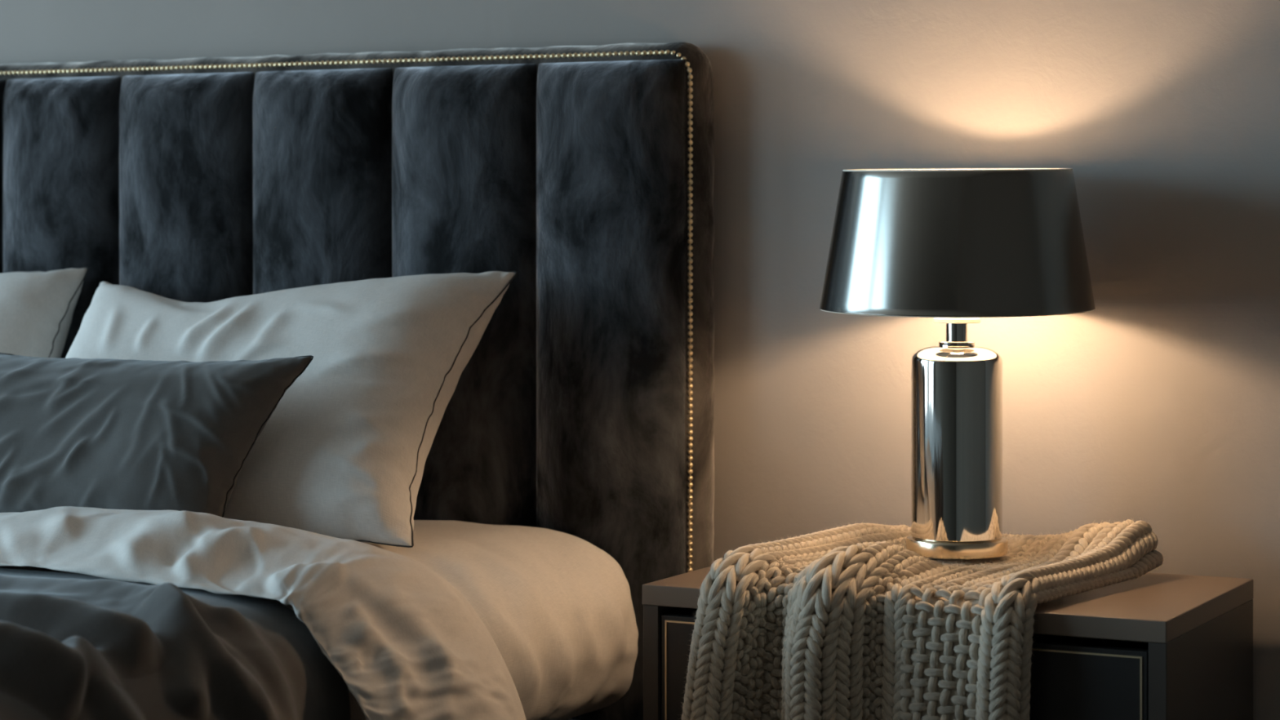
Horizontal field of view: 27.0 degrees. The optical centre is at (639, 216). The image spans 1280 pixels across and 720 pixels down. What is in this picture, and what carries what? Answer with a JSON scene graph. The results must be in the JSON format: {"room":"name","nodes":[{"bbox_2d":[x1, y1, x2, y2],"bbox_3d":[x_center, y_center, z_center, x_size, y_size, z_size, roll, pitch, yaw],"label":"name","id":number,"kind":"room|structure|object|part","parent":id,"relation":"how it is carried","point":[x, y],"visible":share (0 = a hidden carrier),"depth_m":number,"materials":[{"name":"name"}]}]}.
{"room":"bedroom","nodes":[
{"label":"bedroom","id":0,"kind":"room"},
{"bbox_2d":[0,0,1279,719],"bbox_3d":[-0.413,-0.110,4.178,5.850,2.320,0.150,0,0,27],"label":"wall","id":1,"kind":"structure","parent":0,"point":[1158,403],"depth_m":3.64,"materials":[{"name":"paint"}]},
{"bbox_3d":[-1.628,1.100,1.795,5.850,0.100,5.500,0,0,27],"label":"floor","id":2,"kind":"structure","parent":0,"visible":0},
{"bbox_2d":[0,41,714,719],"bbox_3d":[-1.243,0.400,3.335,1.981,1.301,2.114,0,0,27],"label":"headboard","id":3,"kind":"object","parent":2,"relation":"on","point":[583,407],"visible":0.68,"depth_m":3.87,"materials":[{"name":"grey fabric"}]},
{"bbox_2d":[0,520,638,719],"bbox_3d":[-1.265,0.571,3.274,1.876,0.264,1.966,0,0,27],"label":"mattress","id":4,"kind":"object","parent":3,"relation":"on","point":[557,610],"visible":0.28,"depth_m":3.58,"materials":[{"name":"beige fabric"}]},
{"bbox_2d":[0,266,88,358],"bbox_3d":[-1.214,0.257,4.191,0.839,0.357,0.279,0,0,27],"label":"pillow","id":5,"kind":"object","parent":4,"relation":"on","point":[37,308],"visible":0.38,"depth_m":4.10,"materials":[{"name":"fabric"}]},
{"bbox_2d":[0,352,313,517],"bbox_3d":[-0.749,0.307,3.623,0.648,0.246,0.155,0,0,27],"label":"cushion","id":6,"kind":"object","parent":4,"relation":"on","point":[132,434],"visible":0.78,"depth_m":3.53,"materials":[{"name":"grey fabric"}]},
{"bbox_2d":[0,567,351,719],"bbox_3d":[-1.481,0.657,2.926,2.003,0.527,1.270,0,0,27],"label":"blanket","id":7,"kind":"object","parent":4,"relation":"on","point":[73,646],"visible":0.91,"depth_m":2.82,"materials":[{"name":"black fabric"}]},
{"bbox_2d":[0,506,526,719],"bbox_3d":[-0.818,0.619,3.415,1.508,0.514,0.322,0,0,27],"label":"sheet","id":8,"kind":"object","parent":4,"relation":"on","point":[402,639],"visible":1,"depth_m":3.15,"materials":[{"name":"beige fabric"}]},
{"bbox_2d":[65,271,516,547],"bbox_3d":[-0.570,0.258,3.807,0.769,0.360,0.398,0,0,24],"label":"pillow","id":9,"kind":"object","parent":4,"relation":"on","point":[344,450],"visible":0.57,"depth_m":3.66,"materials":[{"name":"fabric"}]},
{"bbox_2d":[642,566,1253,719],"bbox_3d":[0.397,0.759,3.417,0.680,0.582,0.405,0,0,27],"label":"nightstand","id":10,"kind":"object","parent":2,"relation":"on","point":[1153,646],"visible":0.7,"depth_m":3.21,"materials":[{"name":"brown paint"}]},
{"bbox_3d":[0.312,0.695,3.249,0.631,0.378,0.018,0,0,27],"label":"drawer","id":11,"kind":"part","parent":10,"relation":"part of","materials":[{"name":"grey paint"}]},
{"bbox_2d":[678,517,1164,719],"bbox_3d":[0.351,0.731,3.369,0.460,0.686,0.526,0,0,35],"label":"knit throw","id":12,"kind":"object","parent":10,"relation":"on","point":[849,622],"visible":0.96,"depth_m":3.23,"materials":[{"name":"beige fabric"}]},
{"bbox_2d":[819,168,1095,559],"bbox_3d":[0.410,0.185,3.452,0.354,0.501,0.354,0,0,3],"label":"table lamp","id":13,"kind":"object","parent":12,"relation":"on","point":[956,247],"visible":0.99,"depth_m":3.34,"materials":[{"name":"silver metal"}]},
{"bbox_2d":[933,317,980,323],"bbox_3d":[0.410,0.109,3.450,0.060,0.057,0.060,0,0,27],"label":"bulb","id":14,"kind":"object","parent":13,"relation":"attached to","point":[937,320],"depth_m":3.43,"materials":[{"name":"white glass"}]},
{"bbox_3d":[0.410,0.030,3.452,0.354,0.186,0.354,0,0,27],"label":"lamp shade","id":15,"kind":"part","parent":13,"relation":"part of","materials":[{"name":"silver metal"}]}
]}

